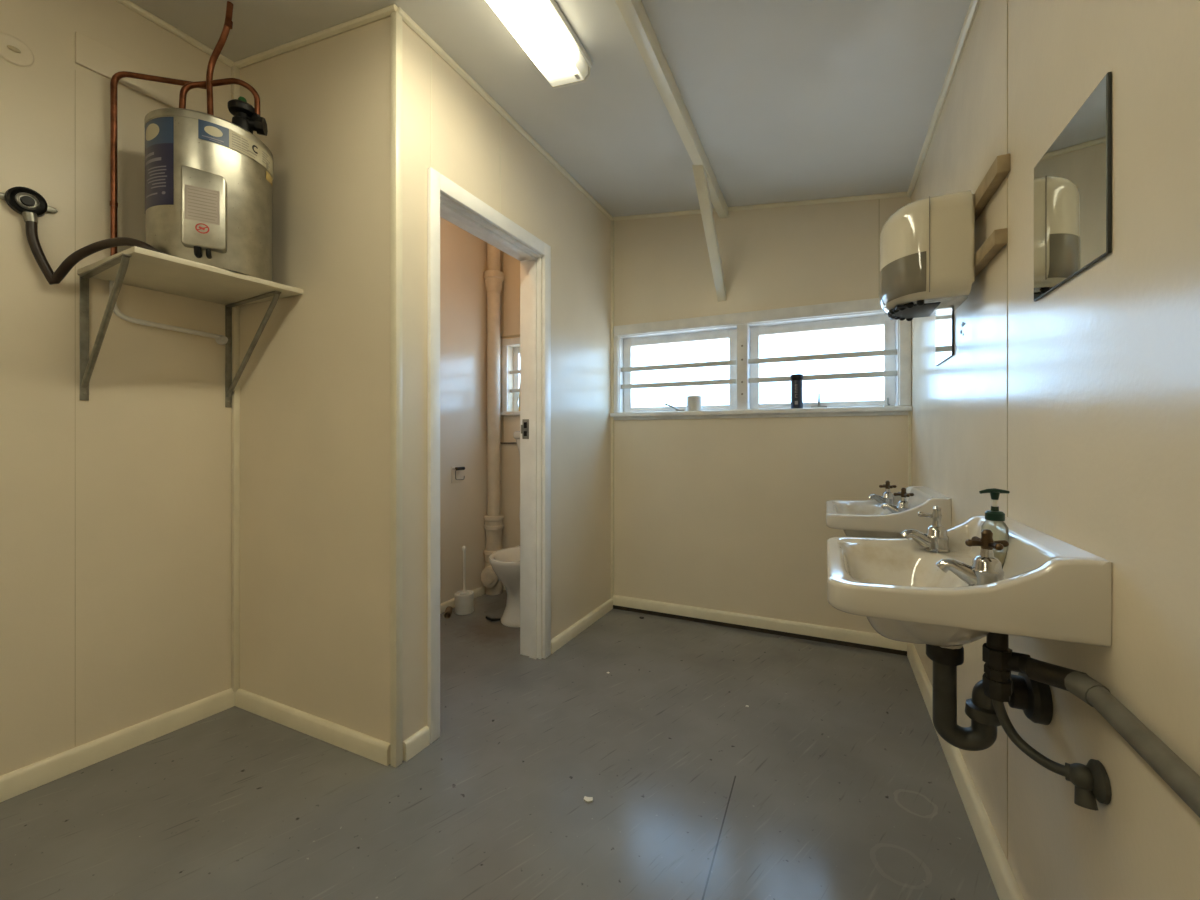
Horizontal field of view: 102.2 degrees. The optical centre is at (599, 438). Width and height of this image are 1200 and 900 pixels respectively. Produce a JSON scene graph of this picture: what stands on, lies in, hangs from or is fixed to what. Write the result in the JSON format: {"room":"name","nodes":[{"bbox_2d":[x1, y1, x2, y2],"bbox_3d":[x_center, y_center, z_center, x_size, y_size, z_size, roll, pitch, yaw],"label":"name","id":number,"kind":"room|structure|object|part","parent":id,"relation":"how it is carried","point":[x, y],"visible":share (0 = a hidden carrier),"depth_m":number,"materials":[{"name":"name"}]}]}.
{"room":"public restroom","nodes":[
{"label":"public restroom","id":0,"kind":"room"},
{"bbox_2d":[0,0,231,775],"bbox_3d":[-2.314,-0.269,0.747,0.100,2.737,3.000,0,0,30],"label":"wall","id":1,"kind":"structure","parent":0,"point":[154,428],"depth_m":1.66,"materials":[{"name":"beige paint"}]},
{"bbox_2d":[0,33,33,66],"bbox_3d":[-1.810,-1.203,1.494,0.014,0.086,0.086,0,0,30],"label":"wall plate","id":2,"kind":"object","parent":1,"relation":"attached to","point":[13,50],"visible":1,"depth_m":1.50,"materials":[{"name":"beige paint"}]},
{"bbox_2d":[75,70,75,746],"bbox_3d":[-1.749,-0.102,1.613,0.002,2.255,0.002,0,0,30],"label":"joint","id":3,"kind":"object","parent":1,"relation":"attached to","point":[75,70],"visible":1,"depth_m":1.61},
{"bbox_2d":[0,186,165,284],"bbox_3d":[-1.605,-0.638,1.540,0.476,0.292,0.110,0,0,-7],"label":"hose","id":4,"kind":"object","parent":1,"relation":"attached to","point":[27,202],"visible":0.91,"depth_m":1.51,"materials":[{"name":"black plastic"}]},
{"bbox_2d":[0,688,234,801],"bbox_3d":[-2.264,1.064,0.717,0.018,0.072,2.999,0,0,30],"label":"baseboard","id":5,"kind":"structure","parent":1,"relation":"attached to","point":[19,781],"depth_m":1.67,"materials":[{"name":"beige paint"}]},
{"bbox_2d":[75,31,231,122],"bbox_3d":[-1.629,-1.304,1.806,0.013,0.103,0.455,0,0,30],"label":"board","id":6,"kind":"object","parent":1,"relation":"attached to","point":[90,54],"visible":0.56,"depth_m":1.73,"materials":[{"name":"beige paint"}]},
{"bbox_2d":[109,281,227,344],"bbox_3d":[-1.607,-0.465,1.825,0.030,0.164,0.354,0,0,30],"label":"pipe","id":7,"kind":"object","parent":1,"relation":"attached to","point":[220,339],"visible":0.8,"depth_m":1.80,"materials":[{"name":"white paint"}]},
{"bbox_2d":[116,0,233,67],"bbox_3d":[-2.266,-1.561,0.715,0.026,0.058,2.995,0,0,30],"label":"crown molding","id":8,"kind":"structure","parent":1,"relation":"attached to","point":[127,3],"depth_m":1.82,"materials":[{"name":"beige paint"}]},
{"bbox_2d":[77,246,302,406],"bbox_3d":[-1.435,-0.348,1.725,0.431,0.436,0.501,0,0,30],"label":"wall shelf","id":9,"kind":"object","parent":1,"relation":"attached to","point":[135,266],"visible":1,"depth_m":1.65,"materials":[{"name":"beige wood"}]},
{"bbox_3d":[-1.568,-0.545,1.531,0.388,0.005,0.021,0,0,30],"label":"arm","id":10,"kind":"part","parent":9,"relation":"part of"},
{"bbox_2d":[144,96,273,281],"bbox_3d":[-1.369,-0.896,1.719,0.382,0.661,0.356,0,0,30],"label":"water heater","id":11,"kind":"object","parent":9,"relation":"on","point":[209,180],"visible":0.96,"depth_m":1.57,"materials":[{"name":"silver metal"}]},
{"bbox_2d":[110,71,260,255],"bbox_3d":[-1.457,-0.925,1.708,0.460,0.714,0.042,0,0,-9],"label":"copper pipe","id":12,"kind":"object","parent":11,"relation":"attached to","point":[186,85],"visible":0.95,"depth_m":1.67,"materials":[{"name":"brown metal"}]},
{"bbox_2d":[206,1,232,115],"bbox_3d":[-1.333,-1.306,1.699,0.128,0.471,0.024,0,0,21],"label":"copper pipe","id":13,"kind":"object","parent":11,"relation":"attached to","point":[228,24],"visible":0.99,"depth_m":1.70,"materials":[{"name":"brown metal"}]},
{"bbox_3d":[-1.358,-0.545,1.890,0.388,0.005,0.021,0,0,30],"label":"arm","id":14,"kind":"part","parent":9,"relation":"part of"},
{"bbox_2d":[240,17,389,742],"bbox_3d":[-1.122,-0.252,1.895,1.012,2.705,0.110,0,0,25],"label":"wall","id":15,"kind":"structure","parent":0,"point":[315,382],"depth_m":1.79,"materials":[{"name":"beige paint"}]},
{"bbox_2d":[232,64,239,691],"bbox_3d":[-1.507,-0.253,2.002,0.022,2.586,0.022,0,0,25],"label":"strip","id":16,"kind":"object","parent":15,"relation":"attached to","point":[235,71],"visible":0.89,"depth_m":1.99,"materials":[{"name":"beige paint"}]},
{"bbox_2d":[235,689,389,765],"bbox_3d":[-1.106,1.067,1.818,0.869,0.066,0.016,0,0,25],"label":"baseboard","id":17,"kind":"structure","parent":15,"relation":"attached to","point":[369,747],"depth_m":1.78,"materials":[{"name":"beige paint"}]},
{"bbox_2d":[234,4,397,68],"bbox_3d":[-1.094,-1.493,1.812,0.915,0.131,0.026,0,0,25],"label":"crown molding","id":18,"kind":"structure","parent":15,"relation":"attached to","point":[385,12],"depth_m":1.77,"materials":[{"name":"beige paint"}]},
{"bbox_2d":[440,217,486,603],"bbox_3d":[-1.168,-0.252,2.861,0.110,2.704,1.605,0,0,25],"label":"wall","id":19,"kind":"structure","parent":0,"point":[463,255],"depth_m":3.25,"materials":[{"name":"paint"}]},
{"bbox_2d":[452,465,464,482],"bbox_3d":[-0.931,0.233,3.191,0.041,0.115,0.092,0,0,25],"label":"holder","id":20,"kind":"object","parent":19,"relation":"attached to","point":[456,470],"visible":1,"depth_m":3.18,"materials":[{"name":"paint"}]},
{"bbox_3d":[-0.947,0.233,3.197,0.006,0.115,0.090,0,0,25],"label":"plate","id":21,"kind":"part","parent":20,"relation":"part of","materials":[{"name":"paint"}]},
{"bbox_2d":[440,585,484,613],"bbox_3d":[-1.108,1.073,2.839,0.016,0.055,1.595,0,0,25],"label":"baseboard","id":22,"kind":"structure","parent":19,"relation":"attached to","point":[479,591],"depth_m":3.15,"materials":[{"name":"beige paint"}]},
{"bbox_2d":[0,590,999,899],"bbox_3d":[-0.891,1.140,1.109,3.650,0.080,4.860,0,0,25],"label":"floor","id":23,"kind":"structure","parent":0,"point":[835,780],"depth_m":1.48,"materials":[{"name":"grey concrete"}]},
{"bbox_2d":[444,606,452,618],"bbox_3d":[-0.945,1.079,3.014,0.042,0.042,0.100,0,0,-10],"label":"cardboard tube","id":24,"kind":"object","parent":23,"relation":"on","point":[448,611],"visible":1,"depth_m":3.00,"materials":[{"name":"brown cardboard"}]},
{"bbox_2d":[455,546,473,614],"bbox_3d":[-0.864,0.890,3.081,0.120,0.419,0.120,0,0,25],"label":"toilet brush","id":25,"kind":"object","parent":23,"relation":"on","point":[464,599],"visible":1,"depth_m":3.04,"materials":[{"name":"white plastic"}]},
{"bbox_3d":[-0.864,0.834,3.081,0.060,0.306,0.060,0,0,25],"label":"brush handle","id":26,"kind":"part","parent":25,"relation":"part of","materials":[{"name":"white plastic"}]},
{"bbox_2d":[481,243,503,594],"bbox_3d":[-0.761,-0.221,3.451,0.147,2.642,0.177,0,0,6],"label":"pipe","id":27,"kind":"object","parent":23,"relation":"on","point":[493,277],"visible":0.84,"depth_m":3.42,"materials":[{"name":"beige plastic"}]},
{"bbox_2d":[486,616,500,620],"bbox_3d":[-0.653,1.091,2.934,0.106,0.018,0.039,0,0,20],"label":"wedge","id":28,"kind":"object","parent":23,"relation":"on","point":[487,617],"visible":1,"depth_m":2.92,"materials":[{"name":"black rubber"}]},
{"bbox_2d":[489,431,519,626],"bbox_3d":[-0.437,0.524,3.046,0.436,1.152,0.646,0,0,25],"label":"toilet","id":29,"kind":"object","parent":23,"relation":"on","point":[505,563],"visible":0.2,"depth_m":2.86,"materials":[{"name":"ceramic"}]},
{"bbox_3d":[-0.451,0.899,3.016,0.362,0.402,0.580,0,0,25],"label":"bowl","id":30,"kind":"part","parent":29,"relation":"part of","materials":[{"name":"ceramic"}]},
{"bbox_3d":[-0.344,-0.026,3.244,0.436,0.052,0.208,0,0,25],"label":"cistern lid","id":31,"kind":"part","parent":29,"relation":"part of","materials":[{"name":"ceramic"}]},
{"bbox_2d":[584,796,592,802],"bbox_3d":[-0.035,1.097,1.472,0.029,0.005,0.020,0,0,11],"label":"paper scrap","id":32,"kind":"object","parent":23,"relation":"on","point":[586,799],"visible":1,"depth_m":1.47,"materials":[{"name":"white paper"}]},
{"bbox_2d":[402,20,612,760],"bbox_3d":[-0.343,-0.201,2.426,0.128,2.602,1.725,0,0,26],"label":"wall","id":33,"kind":"structure","parent":0,"point":[536,196],"depth_m":2.34,"materials":[{"name":"beige paint"}]},
{"bbox_2d":[390,9,401,767],"bbox_3d":[-0.688,-0.169,1.635,0.028,2.538,0.028,0,0,25],"label":"strip","id":34,"kind":"object","parent":33,"relation":"attached to","point":[395,18],"visible":1,"depth_m":1.62,"materials":[{"name":"beige paint"}]},
{"bbox_2d":[403,726,429,761],"bbox_3d":[-0.643,1.068,1.699,0.016,0.064,0.104,0,0,26],"label":"baseboard","id":35,"kind":"structure","parent":33,"relation":"in","point":[420,740],"depth_m":1.69,"materials":[{"name":"beige paint"}]},
{"bbox_2d":[431,48,500,212],"bbox_3d":[-0.528,-1.199,1.949,0.002,0.458,0.406,0,0,26],"label":"joint","id":36,"kind":"object","parent":33,"relation":"attached to","point":[431,48],"visible":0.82,"depth_m":1.77,"materials":[{"name":"beige paint"}]},
{"bbox_2d":[427,167,550,743],"bbox_3d":[-0.494,0.059,2.138,0.143,2.082,0.809,0,0,26],"label":"door frame","id":37,"kind":"structure","parent":33,"relation":"in","point":[535,268],"depth_m":2.42,"materials":[{"name":"white paint"}]},
{"bbox_3d":[-0.608,0.059,1.770,0.018,2.082,0.048,0,0,26],"label":"casing","id":38,"kind":"part","parent":37,"relation":"part of","materials":[{"name":"white paint"}]},
{"bbox_3d":[-0.440,-0.951,2.107,0.018,0.062,0.705,0,0,26],"label":"head casing","id":39,"kind":"part","parent":37,"relation":"part of","materials":[{"name":"white paint"}]},
{"bbox_3d":[-0.381,-0.050,2.454,0.046,0.100,0.008,0,0,26],"label":"strike plate","id":40,"kind":"part","parent":37,"relation":"part of","materials":[{"name":"silver metal"}]},
{"bbox_3d":[-0.271,0.059,2.448,0.018,2.082,0.056,0,0,26],"label":"casing","id":41,"kind":"part","parent":37,"relation":"part of","materials":[{"name":"white paint"}]},
{"bbox_2d":[398,7,612,219],"bbox_3d":[-0.299,-1.438,2.393,0.026,0.031,1.715,0,0,26],"label":"crown molding","id":42,"kind":"structure","parent":33,"relation":"attached to","point":[415,27],"depth_m":2.04,"materials":[{"name":"beige paint"}]},
{"bbox_2d":[130,0,970,216],"bbox_3d":[-0.891,-1.490,1.109,3.650,0.506,4.860,0,0,25],"label":"ceiling","id":43,"kind":"structure","parent":0,"point":[784,100],"depth_m":1.83,"materials":[{"name":"paint"}]},
{"bbox_2d":[486,0,592,88],"bbox_3d":[-0.366,-1.362,1.262,0.177,0.089,1.230,0,0,25],"label":"ceiling lamp","id":44,"kind":"object","parent":43,"relation":"attached to","point":[540,27],"visible":1,"depth_m":1.61,"materials":[{"name":"white plastic"}]},
{"bbox_2d":[615,0,727,217],"bbox_3d":[-0.238,-1.336,0.775,0.054,0.063,4.605,0,0,25],"label":"ceiling beam","id":45,"kind":"structure","parent":43,"relation":"attached to","point":[635,16],"depth_m":1.80,"materials":[{"name":"beige paint"}]},
{"bbox_2d":[500,197,910,633],"bbox_3d":[0.424,-0.252,3.073,2.818,2.704,0.120,0,0,25],"label":"wall","id":46,"kind":"structure","parent":0,"point":[722,514],"depth_m":2.82,"materials":[{"name":"beige paint"}]},
{"bbox_2d":[500,442,516,443],"bbox_3d":[-0.643,0.030,3.469,0.259,0.024,0.059,0,0,25],"label":"pipe","id":47,"kind":"object","parent":46,"relation":"attached to","point":[500,442],"visible":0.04,"depth_m":3.49,"materials":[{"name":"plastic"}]},
{"bbox_2d":[500,337,519,415],"bbox_3d":[-0.365,-0.448,3.407,0.735,0.555,0.130,0,0,25],"label":"window","id":48,"kind":"structure","parent":46,"relation":"in","point":[511,341],"depth_m":3.51,"materials":[{"name":"white paint"}]},
{"bbox_3d":[-0.691,-0.438,3.515,0.046,0.475,0.018,0,0,25],"label":"casing","id":49,"kind":"part","parent":48,"relation":"part of","materials":[{"name":"white paint"}]},
{"bbox_3d":[-0.377,-0.184,3.382,0.735,0.028,0.075,0,0,25],"label":"sill","id":50,"kind":"part","parent":48,"relation":"part of","materials":[{"name":"white paint"}]},
{"bbox_3d":[-0.382,-0.700,3.371,0.727,0.050,0.018,0,0,25],"label":"head casing","id":51,"kind":"part","parent":48,"relation":"part of","materials":[{"name":"white paint"}]},
{"bbox_3d":[-0.345,-0.438,3.450,0.635,0.475,0.035,0,0,25],"label":"sash","id":52,"kind":"part","parent":48,"relation":"part of","materials":[{"name":"white paint"}]},
{"bbox_2d":[500,252,519,441],"bbox_3d":[-0.409,-0.735,3.390,0.800,1.530,0.006,0,0,25],"label":"joint","id":53,"kind":"object","parent":46,"relation":"attached to","point":[517,335],"visible":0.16,"depth_m":3.53,"materials":[{"name":"beige"}]},
{"bbox_2d":[611,220,613,596],"bbox_3d":[0.081,-0.201,3.157,0.020,2.462,0.020,0,0,25],"label":"strip","id":54,"kind":"object","parent":46,"relation":"attached to","point":[612,221],"visible":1,"depth_m":3.15,"materials":[{"name":"beige paint"}]},
{"bbox_2d":[692,165,725,301],"bbox_3d":[0.593,-1.064,2.587,0.050,0.496,0.620,0,0,25],"label":"brace","id":55,"kind":"object","parent":46,"relation":"attached to","point":[700,176],"visible":1,"depth_m":2.55,"materials":[{"name":"beige paint"}]},
{"bbox_2d":[611,595,906,650],"bbox_3d":[0.829,1.049,2.808,1.660,0.062,0.018,0,0,25],"label":"baseboard","id":56,"kind":"structure","parent":46,"relation":"attached to","point":[866,638],"depth_m":2.75,"materials":[{"name":"beige paint"}]},
{"bbox_2d":[613,605,906,655],"bbox_3d":[0.828,1.089,2.806,1.660,0.022,0.022,0,0,25],"label":"gap","id":57,"kind":"structure","parent":46,"relation":"attached to","point":[831,641],"depth_m":2.74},
{"bbox_2d":[613,192,907,220],"bbox_3d":[0.830,-1.341,2.809,1.663,0.215,0.026,0,0,25],"label":"crown molding","id":58,"kind":"structure","parent":46,"relation":"attached to","point":[898,194],"depth_m":2.71,"materials":[{"name":"beige paint"}]},
{"bbox_2d":[610,298,911,419],"bbox_3d":[0.850,-0.427,2.855,1.659,0.611,0.165,0,0,25],"label":"window","id":59,"kind":"structure","parent":46,"relation":"in","point":[743,330],"depth_m":2.80,"materials":[{"name":"white paint"}]},
{"bbox_3d":[0.106,-0.420,3.144,0.031,0.496,0.018,0,0,25],"label":"casing","id":60,"kind":"part","parent":59,"relation":"part of","materials":[{"name":"white paint"}]},
{"bbox_3d":[0.496,-0.418,3.054,0.737,0.484,0.038,0,0,25],"label":"sash","id":61,"kind":"part","parent":59,"relation":"part of","materials":[{"name":"white paint"}]},
{"bbox_2d":[687,396,701,410],"bbox_3d":[0.574,-0.215,2.948,0.090,0.092,0.090,0,0,25],"label":"toilet roll","id":62,"kind":"object","parent":59,"relation":"on","point":[694,403],"visible":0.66,"depth_m":2.91,"materials":[{"name":"paper"}]},
{"bbox_3d":[0.836,-0.701,2.805,1.642,0.065,0.018,0,0,25],"label":"head casing","id":63,"kind":"part","parent":59,"relation":"part of","materials":[{"name":"white paint"}]},
{"bbox_3d":[0.834,-0.145,2.819,1.659,0.046,0.085,0,0,25],"label":"sill","id":64,"kind":"part","parent":59,"relation":"part of","materials":[{"name":"white paint"}]},
{"bbox_2d":[790,374,802,408],"bbox_3d":[1.095,-0.263,2.692,0.066,0.190,0.066,0,0,25],"label":"spray can","id":65,"kind":"object","parent":59,"relation":"on","point":[796,379],"visible":0.96,"depth_m":2.67,"materials":[{"name":"paint"}]},
{"bbox_3d":[1.226,-0.418,2.715,0.740,0.484,0.038,0,0,25],"label":"sash","id":66,"kind":"part","parent":59,"relation":"part of","materials":[{"name":"white paint"}]},
{"bbox_3d":[1.557,-0.420,2.470,0.052,0.496,0.018,0,0,25],"label":"casing","id":67,"kind":"part","parent":59,"relation":"part of","materials":[{"name":"white paint"}]},
{"bbox_2d":[879,199,879,272],"bbox_3d":[1.457,-0.996,2.526,0.004,0.511,0.002,0,0,25],"label":"joint","id":68,"kind":"object","parent":46,"relation":"attached to","point":[879,199],"visible":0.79,"depth_m":2.52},
{"bbox_2d":[908,411,911,486],"bbox_3d":[1.577,0.430,2.464,0.016,1.180,0.016,0,0,25],"label":"strip","id":69,"kind":"object","parent":46,"relation":"attached to","point":[909,412],"visible":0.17,"depth_m":2.46,"materials":[{"name":"beige paint"}]},
{"bbox_2d":[911,0,1199,899],"bbox_3d":[0.639,-0.097,0.312,0.100,2.395,4.705,0,0,25],"label":"wall","id":70,"kind":"structure","parent":0,"point":[1104,367],"depth_m":0.79,"materials":[{"name":"beige paint"}]},
{"bbox_2d":[826,480,950,537],"bbox_3d":[1.145,0.320,1.988,0.393,0.273,0.500,0,0,25],"label":"basin","id":71,"kind":"object","parent":70,"relation":"attached to","point":[888,515],"visible":0.73,"depth_m":1.82,"materials":[{"name":"white ceramic"}]},
{"bbox_2d":[868,480,896,504],"bbox_3d":[1.250,0.239,2.145,0.112,0.113,0.070,0,0,25],"label":"tap","id":72,"kind":"object","parent":71,"relation":"on","point":[887,496],"depth_m":2.13,"materials":[{"name":"silver metal"}]},
{"bbox_2d":[880,488,913,512],"bbox_3d":[1.126,0.239,1.834,0.112,0.113,0.070,0,0,25],"label":"tap","id":73,"kind":"object","parent":71,"relation":"on","point":[902,505],"depth_m":1.82,"materials":[{"name":"silver metal"}]},
{"bbox_2d":[907,0,980,196],"bbox_3d":[0.608,-1.247,0.382,0.026,0.026,4.605,0,0,25],"label":"crown molding","id":74,"kind":"structure","parent":70,"relation":"attached to","point":[974,4],"depth_m":1.69,"materials":[{"name":"beige paint"}]},
{"bbox_2d":[936,312,953,365],"bbox_3d":[1.258,-0.393,1.770,0.006,0.215,0.270,0,0,25],"label":"wall mirror","id":75,"kind":"object","parent":70,"relation":"attached to","point":[944,323],"visible":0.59,"depth_m":1.75,"materials":[{"name":"clear glass"}]},
{"bbox_2d":[907,642,1023,899],"bbox_3d":[0.602,1.058,0.374,0.020,0.085,4.585,0,0,25],"label":"baseboard","id":76,"kind":"structure","parent":70,"relation":"attached to","point":[1006,886],"depth_m":1.36,"materials":[{"name":"beige paint"}]},
{"bbox_2d":[827,506,1111,648],"bbox_3d":[0.709,0.301,1.049,0.393,0.273,0.500,0,0,25],"label":"basin","id":77,"kind":"object","parent":70,"relation":"attached to","point":[941,587],"visible":0.99,"depth_m":0.87,"materials":[{"name":"white ceramic"}]},
{"bbox_2d":[901,506,949,552],"bbox_3d":[0.810,0.221,1.208,0.104,0.113,0.054,0,0,25],"label":"tap","id":78,"kind":"object","parent":77,"relation":"on","point":[936,539],"depth_m":1.19,"materials":[{"name":"silver metal"}]},
{"bbox_2d":[939,645,962,648],"bbox_3d":[0.737,0.426,1.036,0.080,0.024,0.080,0,0,25],"label":"outlet","id":79,"kind":"object","parent":77,"relation":"attached to","point":[952,647],"depth_m":1.01,"materials":[{"name":"silver metal"}]},
{"bbox_2d":[936,529,1008,585],"bbox_3d":[0.690,0.221,0.896,0.112,0.113,0.070,0,0,25],"label":"tap","id":80,"kind":"object","parent":77,"relation":"on","point":[985,568],"depth_m":0.88,"materials":[{"name":"silver metal"}]},
{"bbox_2d":[979,488,1009,566],"bbox_3d":[0.815,0.189,1.000,0.045,0.176,0.045,0,0,-26],"label":"soap bottle","id":81,"kind":"object","parent":77,"relation":"on","point":[994,514],"visible":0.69,"depth_m":0.99,"materials":[{"name":"clear plastic"}]},
{"bbox_3d":[0.815,0.131,1.000,0.009,0.021,0.009,0,0,25],"label":"pump stem","id":82,"kind":"part","parent":81,"relation":"part of","materials":[{"name":"white plastic"}]},
{"bbox_2d":[926,644,1052,750],"bbox_3d":[0.801,0.545,1.017,0.198,0.218,0.104,0,0,25],"label":"trap","id":83,"kind":"object","parent":70,"relation":"attached to","point":[1034,698],"visible":0.79,"depth_m":1.00,"materials":[{"name":"black plastic"}]},
{"bbox_3d":[0.817,0.531,1.002,0.078,0.067,0.041,0,0,15],"label":"outlet arm","id":84,"kind":"part","parent":83,"relation":"part of"},
{"bbox_2d":[975,228,1007,276],"bbox_3d":[1.037,-0.488,1.318,0.026,0.037,0.335,0,0,25],"label":"batten","id":85,"kind":"object","parent":70,"relation":"attached to","point":[998,239],"visible":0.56,"depth_m":1.22,"materials":[{"name":"brown wood"}]},
{"bbox_2d":[974,153,1009,220],"bbox_3d":[1.033,-0.655,1.309,0.026,0.042,0.354,0,0,25],"label":"batten","id":86,"kind":"object","parent":70,"relation":"attached to","point":[998,171],"visible":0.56,"depth_m":1.21,"materials":[{"name":"brown wood"}]},
{"bbox_2d":[879,190,974,320],"bbox_3d":[0.986,-0.539,1.493,0.215,0.305,0.302,0,0,25],"label":"dispenser","id":87,"kind":"object","parent":86,"relation":"attached to","point":[927,246],"visible":1,"depth_m":1.37,"materials":[{"name":"plastic"}]},
{"bbox_3d":[1.081,-0.552,1.452,0.009,0.240,0.275,0,0,25],"label":"plate","id":88,"kind":"part","parent":87,"relation":"part of","materials":[{"name":"plastic"}]},
{"bbox_2d":[1007,0,1007,858],"bbox_3d":[0.980,-0.112,1.164,0.002,2.245,0.004,0,0,25],"label":"joint","id":89,"kind":"object","parent":70,"relation":"attached to","point":[1007,0],"visible":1,"depth_m":1.16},
{"bbox_2d":[1034,72,1111,301],"bbox_3d":[0.841,-0.423,0.872,0.006,0.277,0.290,0,0,25],"label":"wall mirror","id":90,"kind":"object","parent":70,"relation":"attached to","point":[1073,178],"visible":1,"depth_m":0.83,"materials":[{"name":"clear glass"}]},
{"bbox_2d":[982,632,1199,817],"bbox_3d":[0.437,0.461,0.156,0.133,0.252,1.612,0,0,25],"label":"supply pipe","id":91,"kind":"object","parent":70,"relation":"attached to","point":[1091,781],"visible":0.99,"depth_m":0.76,"materials":[{"name":"grey metal"}]}
]}

